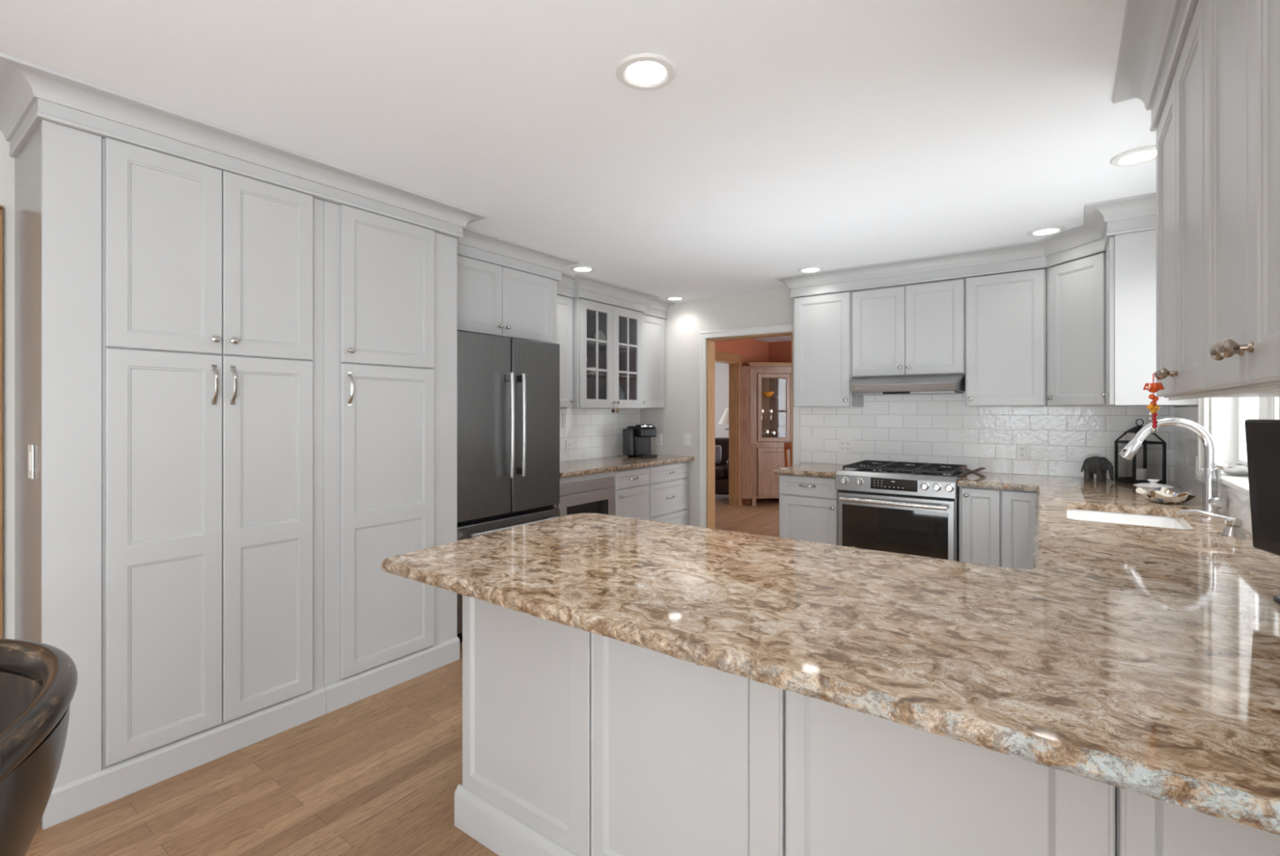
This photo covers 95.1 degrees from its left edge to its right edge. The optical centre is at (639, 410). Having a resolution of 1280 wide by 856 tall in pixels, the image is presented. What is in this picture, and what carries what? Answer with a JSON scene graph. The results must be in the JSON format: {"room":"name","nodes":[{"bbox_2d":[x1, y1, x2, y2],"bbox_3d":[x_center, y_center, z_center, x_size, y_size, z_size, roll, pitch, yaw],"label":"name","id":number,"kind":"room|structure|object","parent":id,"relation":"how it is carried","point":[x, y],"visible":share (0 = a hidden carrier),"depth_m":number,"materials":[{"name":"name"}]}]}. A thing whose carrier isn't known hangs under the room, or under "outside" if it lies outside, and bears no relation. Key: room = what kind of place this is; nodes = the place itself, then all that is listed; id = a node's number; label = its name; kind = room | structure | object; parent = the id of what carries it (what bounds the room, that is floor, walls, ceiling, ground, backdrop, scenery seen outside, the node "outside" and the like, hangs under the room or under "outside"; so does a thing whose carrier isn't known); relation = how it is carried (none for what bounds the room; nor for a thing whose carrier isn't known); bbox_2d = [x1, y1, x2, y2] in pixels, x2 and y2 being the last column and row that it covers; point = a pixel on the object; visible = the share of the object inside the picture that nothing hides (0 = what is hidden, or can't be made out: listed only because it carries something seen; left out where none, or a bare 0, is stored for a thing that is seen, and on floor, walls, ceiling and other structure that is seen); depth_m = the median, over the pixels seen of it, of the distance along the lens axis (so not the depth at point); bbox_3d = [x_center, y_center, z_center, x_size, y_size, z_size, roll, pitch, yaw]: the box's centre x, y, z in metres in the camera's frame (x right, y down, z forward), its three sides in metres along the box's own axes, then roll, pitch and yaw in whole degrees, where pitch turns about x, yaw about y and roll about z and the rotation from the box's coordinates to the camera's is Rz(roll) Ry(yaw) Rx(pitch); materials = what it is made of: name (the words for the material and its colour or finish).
{"room":"kitchen","nodes":[
{"label":"kitchen","id":0,"kind":"room"},
{"bbox_2d":[0,130,14,639],"bbox_3d":[-3.161,0.144,1.198,0.120,2.440,5.812,0,0,36],"label":"door frame","id":1,"kind":"structure","parent":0,"point":[6,162],"depth_m":2.19,"materials":[{"name":"beige paint"}]},
{"bbox_2d":[0,205,3,639],"bbox_3d":[-2.678,0.303,1.736,0.026,2.121,1.072,0,0,36],"label":"trim","id":2,"kind":"structure","parent":1,"relation":"attached to","point":[1,206],"depth_m":2.16,"materials":[{"name":"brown wood"}]},
{"bbox_2d":[14,120,41,826],"bbox_3d":[-2.152,0.144,2.066,0.488,2.440,0.016,0,0,36],"label":"wall","id":3,"kind":"structure","parent":0,"point":[28,162],"depth_m":2.06,"materials":[{"name":"grey paint"}]},
{"bbox_2d":[27,444,34,479],"bbox_3d":[-2.082,0.174,1.999,0.072,0.117,0.008,0,0,36],"label":"light switch","id":4,"kind":"object","parent":3,"relation":"attached to","point":[30,447],"visible":1,"depth_m":1.98,"materials":[{"name":"white plastic"}]},
{"bbox_2d":[25,494,779,855],"bbox_3d":[-0.689,1.404,4.401,8.100,0.080,14.100,0,0,36],"label":"floor","id":5,"kind":"structure","parent":0,"point":[380,774],"depth_m":2.09,"materials":[{"name":"brown wood"}]},
{"bbox_2d":[0,639,77,855],"bbox_3d":[-1.052,0.862,0.658,0.621,1.010,0.604,0,0,36],"label":"dining chair","id":6,"kind":"object","parent":5,"relation":"on","point":[38,682],"visible":1,"depth_m":0.75,"materials":[{"name":"brown leather"}]},
{"bbox_2d":[41,120,325,830],"bbox_3d":[-1.868,0.207,2.406,0.542,2.314,0.900,0,0,36],"label":"pantry cabinet","id":7,"kind":"object","parent":5,"relation":"on","point":[182,300],"visible":0.98,"depth_m":2.19,"materials":[{"name":"white paint"}]},
{"bbox_2d":[0,52,675,319],"bbox_3d":[-0.836,-1.000,3.837,0.702,0.151,4.642,0,0,36],"label":"crown molding","id":8,"kind":"structure","parent":7,"relation":"attached to","point":[30,93],"depth_m":2.36,"materials":[{"name":"white paint"}]},
{"bbox_2d":[323,200,459,714],"bbox_3d":[-1.391,0.207,3.059,0.542,2.314,0.716,0,0,36],"label":"pantry cabinet","id":9,"kind":"object","parent":5,"relation":"on","point":[390,285],"visible":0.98,"depth_m":2.86,"materials":[{"name":"white paint"}]},
{"bbox_2d":[457,330,559,642],"bbox_3d":[-1.081,0.455,3.854,0.853,1.818,0.850,0,0,36],"label":"refrigerator","id":10,"kind":"object","parent":5,"relation":"on","point":[508,388],"visible":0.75,"depth_m":3.58,"materials":[{"name":"grey metal"}]},
{"bbox_2d":[454,595,591,855],"bbox_3d":[-0.157,0.926,2.058,0.572,0.876,0.755,0,0,36],"label":"base cabinet","id":11,"kind":"object","parent":5,"relation":"on","point":[525,790],"visible":0.41,"depth_m":1.76,"materials":[{"name":"white paint"}]},
{"bbox_2d":[552,471,614,516],"bbox_3d":[-0.640,0.926,4.677,0.604,0.876,0.674,0,0,36],"label":"base cabinet","id":12,"kind":"object","parent":5,"relation":"on","point":[590,493],"visible":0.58,"depth_m":4.50,"materials":[{"name":"white paint"}]},
{"bbox_2d":[613,466,649,520],"bbox_3d":[-0.283,0.926,5.141,0.634,0.876,0.490,0,0,36],"label":"base cabinet","id":13,"kind":"object","parent":5,"relation":"on","point":[632,489],"visible":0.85,"depth_m":4.97,"materials":[{"name":"white paint"}]},
{"bbox_2d":[648,461,688,525],"bbox_3d":[0.065,0.926,5.619,0.634,0.876,0.690,0,0,36],"label":"base cabinet","id":14,"kind":"object","parent":5,"relation":"on","point":[668,485],"visible":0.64,"depth_m":5.44,"materials":[{"name":"white paint"}]},
{"bbox_2d":[560,454,694,478],"bbox_3d":[-0.280,0.469,5.151,0.657,0.037,1.862,0,0,36],"label":"countertop","id":15,"kind":"structure","parent":14,"relation":"on","point":[597,465],"depth_m":5.01,"materials":[{"name":"stone"}]},
{"bbox_2d":[622,424,657,457],"bbox_3d":[0.000,0.293,5.658,0.250,0.314,0.270,0,0,-36],"label":"coffee maker","id":16,"kind":"object","parent":15,"relation":"on","point":[637,438],"visible":1,"depth_m":5.61,"materials":[{"name":"black plastic"}]},
{"bbox_2d":[636,453,657,457],"bbox_3d":[0.068,0.436,5.607,0.170,0.028,0.108,0,0,-36],"label":"drip tray","id":17,"kind":"object","parent":16,"relation":"on","point":[639,455],"depth_m":5.57,"materials":[{"name":"black plastic"}]},
{"bbox_2d":[591,633,785,855],"bbox_3d":[0.299,0.926,1.725,0.555,0.876,0.755,0,0,36],"label":"base cabinet","id":18,"kind":"object","parent":5,"relation":"on","point":[688,758],"visible":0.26,"depth_m":1.44,"materials":[{"name":"white paint"}]},
{"bbox_2d":[715,437,728,494],"bbox_3d":[1.110,0.904,9.249,0.940,0.920,0.896,0,0,16],"label":"armchair","id":19,"kind":"object","parent":5,"relation":"on","point":[722,470],"visible":0.15,"depth_m":8.79,"materials":[{"name":"brown leather"}]},
{"bbox_2d":[715,445,721,464],"bbox_3d":[1.137,0.704,9.387,0.340,0.295,0.150,0,0,16],"label":"throw pillow","id":20,"kind":"object","parent":19,"relation":"on","point":[717,448],"visible":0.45,"depth_m":9.31,"materials":[{"name":"grey fabric"}]},
{"bbox_2d":[715,464,726,478],"bbox_3d":[1.077,0.943,9.136,0.600,0.158,0.660,0,0,16],"label":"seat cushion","id":21,"kind":"object","parent":19,"relation":"on","point":[720,469],"depth_m":8.77,"materials":[{"name":"brown leather"}]},
{"bbox_2d":[718,408,728,430],"bbox_3d":[1.539,0.624,9.918,0.420,1.480,0.420,0,0,36],"label":"floor lamp","id":22,"kind":"object","parent":5,"relation":"on","point":[724,420],"visible":0.15,"depth_m":9.82,"materials":[{"name":"fabric"}]},
{"bbox_2d":[739,362,791,506],"bbox_3d":[2.143,0.338,8.487,1.043,2.052,1.041,0,0,36],"label":"hutch","id":23,"kind":"object","parent":5,"relation":"on","point":[758,458],"visible":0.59,"depth_m":8.39,"materials":[{"name":"brown wood"}]},
{"bbox_2d":[764,430,769,442],"bbox_3d":[1.858,0.384,8.560,0.068,0.190,0.068,0,0,36],"label":"goblet","id":24,"kind":"object","parent":23,"relation":"in","point":[766,432],"visible":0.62,"depth_m":8.54,"materials":[{"name":"clear glass"}]},
{"bbox_2d":[761,391,774,397],"bbox_3d":[1.861,-0.233,8.540,0.200,0.076,0.200,0,0,36],"label":"bowl","id":25,"kind":"object","parent":23,"relation":"on","point":[766,394],"visible":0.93,"depth_m":8.48,"materials":[{"name":"orange glass"}]},
{"bbox_2d":[768,409,773,420],"bbox_3d":[1.918,0.060,8.569,0.068,0.150,0.068,0,0,36],"label":"goblet","id":26,"kind":"object","parent":23,"relation":"on","point":[771,411],"visible":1,"depth_m":8.54,"materials":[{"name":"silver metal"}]},
{"bbox_2d":[771,431,776,442],"bbox_3d":[1.957,0.394,8.575,0.068,0.170,0.068,0,0,36],"label":"goblet","id":27,"kind":"object","parent":23,"relation":"in","point":[773,433],"visible":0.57,"depth_m":8.55,"materials":[{"name":"clear glass"}]},
{"bbox_2d":[783,442,791,466],"bbox_3d":[1.754,0.841,6.138,0.459,1.048,0.562,0,0,16],"label":"dining chair","id":28,"kind":"object","parent":5,"relation":"on","point":[787,446],"visible":0.11,"depth_m":5.97,"materials":[{"name":"orange wood"}]},
{"bbox_2d":[779,474,838,545],"bbox_3d":[1.430,0.926,4.626,0.460,0.876,0.674,0,0,36],"label":"base cabinet","id":29,"kind":"object","parent":5,"relation":"on","point":[808,505],"visible":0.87,"depth_m":4.38,"materials":[{"name":"white paint"}]},
{"bbox_2d":[773,462,848,478],"bbox_3d":[1.420,0.469,4.636,0.487,0.037,0.675,0,0,36],"label":"countertop","id":30,"kind":"structure","parent":29,"relation":"on","point":[824,470],"depth_m":4.46,"materials":[{"name":"stone"}]},
{"bbox_2d":[835,460,967,561],"bbox_3d":[1.898,0.867,4.221,0.764,0.934,0.772,0,0,36],"label":"range","id":31,"kind":"object","parent":5,"relation":"on","point":[888,506],"visible":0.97,"depth_m":3.96,"materials":[{"name":"metal"}]},
{"bbox_2d":[842,460,967,477],"bbox_3d":[1.938,0.423,4.277,0.740,0.046,0.624,0,0,36],"label":"cooktop","id":32,"kind":"object","parent":31,"relation":"in","point":[892,467],"depth_m":4.19,"materials":[{"name":"metal"}]},
{"bbox_2d":[785,690,1115,855],"bbox_3d":[0.751,0.926,1.396,0.561,0.876,0.755,0,0,36],"label":"base cabinet","id":33,"kind":"object","parent":5,"relation":"on","point":[857,784],"visible":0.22,"depth_m":1.13,"materials":[{"name":"white paint"}]},
{"bbox_2d":[959,486,1037,568],"bbox_3d":[2.440,0.926,3.890,0.492,0.876,0.674,0,0,36],"label":"base cabinet","id":34,"kind":"object","parent":5,"relation":"on","point":[997,526],"visible":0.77,"depth_m":3.67,"materials":[{"name":"white paint"}]},
{"bbox_2d":[1115,786,1279,855],"bbox_3d":[1.173,0.926,1.088,0.481,0.876,0.755,0,0,36],"label":"base cabinet","id":35,"kind":"object","parent":5,"relation":"on","point":[1146,826],"visible":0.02,"depth_m":0.91,"materials":[{"name":"white paint"}]},
{"bbox_2d":[380,471,1279,835],"bbox_3d":[1.245,0.469,2.733,2.288,0.037,3.957,0,0,36],"label":"countertop","id":36,"kind":"structure","parent":35,"relation":"on","point":[1144,660],"depth_m":1.24,"materials":[{"name":"stone"}]},
{"bbox_2d":[959,466,986,477],"bbox_3d":[2.247,0.415,3.956,0.167,0.070,0.030,0,0,24],"label":"trivet","id":37,"kind":"object","parent":36,"relation":"on","point":[969,471],"visible":0.91,"depth_m":3.95,"materials":[{"name":"black metal"}]},
{"bbox_2d":[1080,456,1114,481],"bbox_3d":[2.919,0.370,3.736,0.101,0.157,0.180,0,0,-23],"label":"elephant figurine","id":38,"kind":"object","parent":36,"relation":"on","point":[1099,466],"visible":1,"depth_m":3.71,"materials":[{"name":"grey stone"}]},
{"bbox_2d":[1066,509,1185,529],"bbox_3d":[2.104,0.599,2.553,0.436,0.220,0.639,0,0,36],"label":"sink","id":39,"kind":"object","parent":36,"relation":"in","point":[1076,514],"visible":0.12,"depth_m":2.78,"materials":[{"name":"white ceramic"}]},
{"bbox_2d":[1114,418,1166,484],"bbox_3d":[3.096,0.251,3.627,0.178,0.399,0.178,0,0,8],"label":"lantern","id":40,"kind":"object","parent":36,"relation":"on","point":[1135,429],"visible":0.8,"depth_m":3.60,"materials":[{"name":"metal"}]},
{"bbox_2d":[1136,468,1146,479],"bbox_3d":[3.096,0.398,3.627,0.070,0.075,0.070,0,0,36],"label":"candle","id":41,"kind":"object","parent":40,"relation":"in","point":[1141,473],"visible":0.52,"depth_m":3.60,"materials":[{"name":"wax"}]},
{"bbox_2d":[1133,479,1173,491],"bbox_3d":[2.754,0.408,3.140,0.166,0.083,0.166,0,0,36],"label":"lidded dish","id":42,"kind":"object","parent":36,"relation":"on","point":[1153,484],"visible":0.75,"depth_m":3.11,"materials":[{"name":"white ceramic"}]},
{"bbox_2d":[1135,487,1195,504],"bbox_3d":[2.575,0.418,2.871,0.220,0.064,0.213,0,0,16],"label":"ceramic dish","id":43,"kind":"object","parent":36,"relation":"on","point":[1159,495],"visible":1,"depth_m":2.82,"materials":[{"name":"ceramic"}]},
{"bbox_2d":[1118,417,1226,517],"bbox_3d":[2.306,0.240,2.547,0.348,0.420,0.096,0,0,36],"label":"faucet","id":44,"kind":"object","parent":36,"relation":"on","point":[1212,500],"visible":0.93,"depth_m":2.48,"materials":[{"name":"metal"}]},
{"bbox_2d":[1176,509,1247,537],"bbox_3d":[2.114,0.410,2.162,0.068,0.079,0.192,0,0,-17],"label":"soap dispenser","id":45,"kind":"object","parent":36,"relation":"on","point":[1233,529],"visible":1,"depth_m":2.10,"materials":[{"name":"silver metal"}]},
{"bbox_2d":[1244,418,1279,604],"bbox_3d":[1.524,0.235,1.337,0.090,0.429,0.285,0,0,18],"label":"monitor","id":46,"kind":"object","parent":36,"relation":"on","point":[1262,436],"visible":1,"depth_m":1.42,"materials":[{"name":"black plastic"}]},
{"bbox_2d":[0,0,1156,342],"bbox_3d":[-0.689,-1.116,4.401,8.100,0.080,14.100,0,0,36],"label":"ceiling","id":47,"kind":"structure","parent":0,"point":[786,136],"depth_m":2.07,"materials":[{"name":"paint"}]},
{"bbox_2d":[569,265,595,272],"bbox_3d":[-0.433,-1.070,4.436,0.194,0.010,0.194,0,0,36],"label":"recessed light","id":48,"kind":"object","parent":47,"relation":"in","point":[580,268],"visible":1,"depth_m":4.42,"materials":[{"name":"white"}]},
{"bbox_2d":[615,53,676,89],"bbox_3d":[0.019,-1.070,1.856,0.194,0.010,0.194,0,0,36],"label":"recessed light","id":49,"kind":"object","parent":47,"relation":"in","point":[642,71],"visible":1,"depth_m":1.85,"materials":[{"name":"white paint"}]},
{"bbox_2d":[665,296,685,301],"bbox_3d":[0.337,-1.070,5.596,0.194,0.010,0.194,0,0,36],"label":"recessed light","id":50,"kind":"object","parent":47,"relation":"in","point":[670,298],"visible":1,"depth_m":5.58,"materials":[{"name":"white"}]},
{"bbox_2d":[797,266,823,273],"bbox_3d":[1.300,-1.070,4.461,0.194,0.010,0.194,0,0,36],"label":"recessed light","id":51,"kind":"object","parent":47,"relation":"in","point":[813,269],"visible":1,"depth_m":4.45,"materials":[{"name":"white"}]},
{"bbox_2d":[1026,226,1066,236],"bbox_3d":[2.429,-1.070,3.501,0.194,0.010,0.194,0,0,36],"label":"recessed light","id":52,"kind":"object","parent":47,"relation":"in","point":[1050,230],"visible":1,"depth_m":3.49,"materials":[{"name":"white"}]},
{"bbox_2d":[1110,145,1155,166],"bbox_3d":[2.105,-1.070,2.466,0.194,0.010,0.194,0,0,36],"label":"recessed light","id":53,"kind":"object","parent":47,"relation":"in","point":[1145,154],"visible":0.8,"depth_m":2.47,"materials":[{"name":"white"}]},
{"bbox_2d":[715,362,728,437],"bbox_3d":[1.341,0.144,11.089,3.300,2.440,0.100,0,0,36],"label":"wall","id":54,"kind":"structure","parent":0,"point":[722,370],"depth_m":10.90,"materials":[{"name":"grey paint"}]},
{"bbox_2d":[715,338,768,504],"bbox_3d":[0.947,0.144,7.849,0.120,2.440,3.700,0,0,36],"label":"wall","id":55,"kind":"structure","parent":0,"point":[752,350],"depth_m":8.62,"materials":[{"name":"paint"}]},
{"bbox_2d":[715,350,742,506],"bbox_3d":[0.964,0.340,7.874,0.124,2.048,1.256,0,0,36],"label":"trim","id":56,"kind":"structure","parent":55,"relation":"attached to","point":[732,366],"depth_m":8.36,"materials":[{"name":"brown wood"}]},
{"bbox_2d":[768,341,791,363],"bbox_3d":[3.813,0.144,7.987,4.350,2.440,0.100,0,0,36],"label":"wall","id":57,"kind":"structure","parent":0,"point":[778,352],"depth_m":9.12,"materials":[{"name":"paint"}]},
{"bbox_2d":[774,434,785,442],"bbox_3d":[2.056,0.416,8.591,0.170,0.125,0.170,0,0,36],"label":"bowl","id":58,"kind":"object","parent":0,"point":[778,435],"visible":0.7,"depth_m":8.55,"materials":[{"name":"white ceramic"}]},
{"bbox_2d":[640,251,1105,528],"bbox_3d":[1.659,0.144,4.966,4.270,2.440,0.120,0,0,36],"label":"wall","id":59,"kind":"structure","parent":0,"point":[685,321],"depth_m":5.73,"materials":[{"name":"beige paint"}]},
{"bbox_2d":[655,433,662,445],"bbox_3d":[0.191,0.294,5.956,0.072,0.117,0.008,0,0,36],"label":"outlet","id":60,"kind":"object","parent":59,"relation":"attached to","point":[659,437],"visible":0.95,"depth_m":5.95,"materials":[{"name":"white plastic"}]},
{"bbox_2d":[684,433,690,445],"bbox_3d":[0.466,0.286,5.756,0.072,0.117,0.008,0,0,36],"label":"light switch","id":61,"kind":"object","parent":59,"relation":"attached to","point":[686,436],"visible":1,"depth_m":5.75,"materials":[{"name":"white plastic"}]},
{"bbox_2d":[706,332,792,528],"bbox_3d":[1.031,0.338,5.432,0.863,2.053,0.141,0,0,36],"label":"trim","id":62,"kind":"structure","parent":59,"relation":"attached to","point":[710,342],"depth_m":5.65,"materials":[{"name":"brown wood"}]},
{"bbox_2d":[699,323,800,528],"bbox_3d":[0.985,0.302,5.368,1.001,2.123,0.024,0,0,36],"label":"trim","id":63,"kind":"structure","parent":59,"relation":"attached to","point":[704,335],"depth_m":5.62,"materials":[{"name":"white paint"}]},
{"bbox_2d":[793,291,863,407],"bbox_3d":[1.518,-0.473,4.748,0.470,0.891,0.374,0,0,36],"label":"upper cabinet","id":64,"kind":"object","parent":59,"relation":"attached to","point":[823,323],"visible":0.98,"depth_m":4.62,"materials":[{"name":"white paint"}]},
{"bbox_2d":[852,278,964,377],"bbox_3d":[2.018,-0.587,4.383,0.764,0.665,0.374,0,0,36],"label":"upper cabinet","id":65,"kind":"object","parent":59,"relation":"attached to","point":[918,329],"visible":0.99,"depth_m":4.24,"materials":[{"name":"white paint"}]},
{"bbox_2d":[848,373,964,395],"bbox_3d":[1.974,-0.185,4.322,0.762,0.135,0.509,0,0,36],"label":"range hood","id":66,"kind":"object","parent":65,"relation":"attached to","point":[932,384],"visible":0.88,"depth_m":4.14,"materials":[{"name":"metal"}]},
{"bbox_2d":[774,192,1155,298],"bbox_3d":[2.070,-0.998,3.969,0.677,0.155,2.678,0,0,-36],"label":"crown molding","id":67,"kind":"structure","parent":59,"relation":"attached to","point":[1103,220],"depth_m":3.88,"materials":[{"name":"white paint"}]},
{"bbox_2d":[800,392,1175,482],"bbox_3d":[2.369,0.097,4.369,2.420,0.706,0.008,0,0,36],"label":"backsplash","id":68,"kind":"structure","parent":59,"relation":"attached to","point":[931,428],"depth_m":4.27,"materials":[{"name":"tile"}]},
{"bbox_2d":[838,438,852,453],"bbox_3d":[1.699,0.292,4.846,0.118,0.117,0.008,0,0,36],"label":"outlet","id":69,"kind":"object","parent":68,"relation":"attached to","point":[845,446],"visible":1,"depth_m":4.84,"materials":[{"name":"white plastic"}]},
{"bbox_2d":[1016,443,1028,460],"bbox_3d":[2.692,0.291,4.122,0.072,0.117,0.008,0,0,36],"label":"outlet","id":70,"kind":"object","parent":68,"relation":"attached to","point":[1022,450],"visible":1,"depth_m":4.12,"materials":[{"name":"white plastic"}]},
{"bbox_2d":[1019,447,1024,451],"bbox_3d":[2.690,0.271,4.120,0.032,0.028,0.001,0,0,36],"label":"receptacle","id":71,"kind":"object","parent":70,"relation":"attached to","point":[1021,449],"depth_m":4.12,"materials":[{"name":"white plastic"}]},
{"bbox_2d":[1019,453,1024,457],"bbox_3d":[2.690,0.311,4.120,0.032,0.028,0.001,0,0,36],"label":"receptacle","id":72,"kind":"object","parent":70,"relation":"attached to","point":[1021,455],"depth_m":4.12,"materials":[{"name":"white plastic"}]},
{"bbox_2d":[964,268,1046,406],"bbox_3d":[2.514,-0.473,4.021,0.461,0.891,0.374,0,0,36],"label":"upper cabinet","id":73,"kind":"object","parent":59,"relation":"attached to","point":[1006,313],"visible":0.98,"depth_m":3.90,"materials":[{"name":"white paint"}]},
{"bbox_2d":[1046,251,1176,406],"bbox_3d":[2.889,-0.473,3.593,0.643,0.891,0.627,0,0,36],"label":"upper cabinet","id":74,"kind":"object","parent":59,"relation":"attached to","point":[1076,290],"visible":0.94,"depth_m":3.55,"materials":[{"name":"white paint"}]},
{"bbox_2d":[1175,397,1255,535],"bbox_3d":[2.332,0.144,2.136,0.150,2.440,13.800,0,0,36],"label":"wall","id":75,"kind":"structure","parent":0,"point":[1254,398],"depth_m":2.78,"materials":[{"name":"beige paint"}]},
{"bbox_2d":[1101,229,1197,405],"bbox_3d":[2.701,-0.473,3.121,0.392,0.891,0.352,0,0,36],"label":"upper cabinet","id":76,"kind":"object","parent":75,"relation":"attached to","point":[1131,258],"visible":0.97,"depth_m":3.02,"materials":[{"name":"white paint"}]},
{"bbox_2d":[1173,406,1252,534],"bbox_3d":[2.176,0.215,2.058,0.008,0.470,3.950,0,0,36],"label":"backsplash","id":77,"kind":"structure","parent":75,"relation":"attached to","point":[1185,441],"depth_m":3.12,"materials":[{"name":"tile"}]},
{"bbox_2d":[1195,456,1201,481],"bbox_3d":[2.819,0.294,2.957,0.008,0.117,0.118,0,0,36],"label":"light switch","id":78,"kind":"object","parent":77,"relation":"attached to","point":[1198,476],"visible":0.71,"depth_m":2.96,"materials":[{"name":"white plastic"}]},
{"bbox_2d":[1154,0,1279,400],"bbox_3d":[1.537,-0.469,1.478,0.355,0.873,0.810,0,0,36],"label":"upper cabinet","id":79,"kind":"object","parent":75,"relation":"attached to","point":[1180,133],"visible":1,"depth_m":1.49,"materials":[{"name":"white paint"}]},
{"bbox_2d":[1142,373,1164,432],"bbox_3d":[1.401,-0.025,1.596,0.044,0.172,0.045,0,0,36],"label":"ornament","id":80,"kind":"object","parent":79,"relation":"hanging from","point":[1153,387],"visible":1,"depth_m":1.59,"materials":[{"name":"orange glass"}]},
{"bbox_2d":[1111,0,1198,131],"bbox_3d":[1.204,-0.991,1.078,0.422,0.169,2.060,0,0,36],"label":"crown molding","id":81,"kind":"structure","parent":79,"relation":"attached to","point":[1154,33],"depth_m":1.64,"materials":[{"name":"white paint"}]},
{"bbox_2d":[1200,468,1249,496],"bbox_3d":[2.370,0.289,2.226,0.172,0.022,1.350,0,0,36],"label":"window sill","id":82,"kind":"structure","parent":75,"relation":"attached to","point":[1240,483],"depth_m":2.31,"materials":[{"name":"white paint"}]},
{"bbox_2d":[1215,464,1248,475],"bbox_3d":[2.546,0.256,2.495,0.113,0.041,0.166,0,0,6],"label":"dish","id":83,"kind":"object","parent":82,"relation":"on","point":[1230,469],"visible":0.81,"depth_m":2.48,"materials":[{"name":"white ceramic"}]},
{"bbox_2d":[1197,396,1279,471],"bbox_3d":[2.337,-0.277,2.297,0.030,1.154,1.410,0,0,36],"label":"trim","id":84,"kind":"structure","parent":75,"relation":"attached to","point":[1203,404],"depth_m":2.81,"materials":[{"name":"white paint"}]},
{"bbox_2d":[1204,0,1279,395],"bbox_3d":[1.072,-0.469,0.841,0.355,0.873,0.763,0,0,36],"label":"upper cabinet","id":85,"kind":"object","parent":75,"relation":"attached to","point":[1242,37],"visible":1,"depth_m":0.95,"materials":[{"name":"white paint"}]},
{"bbox_2d":[1210,397,1279,469],"bbox_3d":[2.405,-0.239,2.244,0.138,1.034,1.220,0,0,36],"label":"window","id":86,"kind":"structure","parent":75,"relation":"in","point":[1228,415],"depth_m":2.72,"materials":[{"name":"white glass"}]},
{"bbox_3d":[-0.715,0.144,4.892,0.520,2.440,3.038,0,0,36],"label":"wall","id":87,"kind":"structure","parent":0,"visible":0},
{"bbox_2d":[457,254,556,343],"bbox_3d":[-1.129,-0.705,3.978,0.684,0.461,1.018,0,0,36],"label":"upper cabinet","id":88,"kind":"object","parent":87,"relation":"attached to","point":[493,300],"visible":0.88,"depth_m":3.80,"materials":[{"name":"white paint"}]},
{"bbox_2d":[556,294,574,408],"bbox_3d":[-0.810,-0.472,4.687,0.364,0.902,0.496,0,0,36],"label":"upper cabinet","id":89,"kind":"object","parent":87,"relation":"attached to","point":[564,304],"visible":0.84,"depth_m":4.73,"materials":[{"name":"white paint"}]},
{"bbox_2d":[565,407,572,433],"bbox_3d":[-0.580,0.049,4.780,0.011,0.270,0.074,0,0,36],"label":"strips","id":90,"kind":"object","parent":89,"relation":"hanging from","point":[568,416],"visible":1,"depth_m":4.78,"materials":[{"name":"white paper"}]},
{"bbox_2d":[560,408,639,462],"bbox_3d":[-0.551,0.215,5.347,0.008,0.470,1.867,0,0,36],"label":"backsplash","id":91,"kind":"structure","parent":87,"relation":"attached to","point":[595,433],"depth_m":5.51,"materials":[{"name":"tile"}]},
{"bbox_2d":[562,414,565,427],"bbox_3d":[-0.658,0.094,5.183,0.008,0.117,0.072,0,0,36],"label":"light switch","id":92,"kind":"object","parent":91,"relation":"attached to","point":[563,415],"visible":0.49,"depth_m":5.17,"materials":[{"name":"white plastic"}]},
{"bbox_2d":[565,440,571,453],"bbox_3d":[-0.635,0.324,5.216,0.008,0.117,0.072,0,0,36],"label":"outlet","id":93,"kind":"object","parent":91,"relation":"attached to","point":[568,443],"visible":1,"depth_m":5.21,"materials":[{"name":"white plastic"}]},
{"bbox_2d":[560,297,642,408],"bbox_3d":[-0.373,-0.469,5.235,0.424,0.909,0.902,0,0,36],"label":"display cabinet","id":94,"kind":"object","parent":87,"relation":"attached to","point":[620,360],"visible":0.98,"depth_m":5.17,"materials":[{"name":"white paint"}]},
{"bbox_2d":[587,367,595,373],"bbox_3d":[-0.417,-0.350,5.144,0.084,0.055,0.095,0,0,43],"label":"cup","id":95,"kind":"object","parent":94,"relation":"on","point":[588,371],"visible":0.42,"depth_m":5.11,"materials":[{"name":"white ceramic"}]},
{"bbox_2d":[595,330,606,343],"bbox_3d":[-0.370,-0.672,5.468,0.037,0.159,0.160,0,0,36],"label":"plate","id":96,"kind":"object","parent":94,"relation":"on","point":[602,336],"visible":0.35,"depth_m":5.49,"materials":[{"name":"white ceramic"}]},
{"bbox_2d":[586,341,635,351],"bbox_3d":[-0.406,-0.579,5.259,0.316,0.014,0.855,0,0,36],"label":"shelf","id":97,"kind":"object","parent":94,"relation":"attached to","point":[591,346],"depth_m":5.35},
{"bbox_2d":[586,372,635,378],"bbox_3d":[-0.406,-0.315,5.259,0.316,0.014,0.855,0,0,36],"label":"shelf","id":98,"kind":"object","parent":94,"relation":"attached to","point":[589,375],"depth_m":5.43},
{"bbox_2d":[618,382,625,399],"bbox_3d":[-0.193,-0.148,5.469,0.110,0.218,0.110,0,0,36],"label":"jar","id":99,"kind":"object","parent":94,"relation":"on","point":[621,394],"visible":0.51,"depth_m":5.43,"materials":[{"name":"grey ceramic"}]},
{"bbox_2d":[642,314,665,408],"bbox_3d":[0.006,-0.472,5.806,0.364,0.902,0.466,0,0,36],"label":"upper cabinet","id":100,"kind":"object","parent":87,"relation":"attached to","point":[653,328],"visible":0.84,"depth_m":5.74,"materials":[{"name":"white paint"}]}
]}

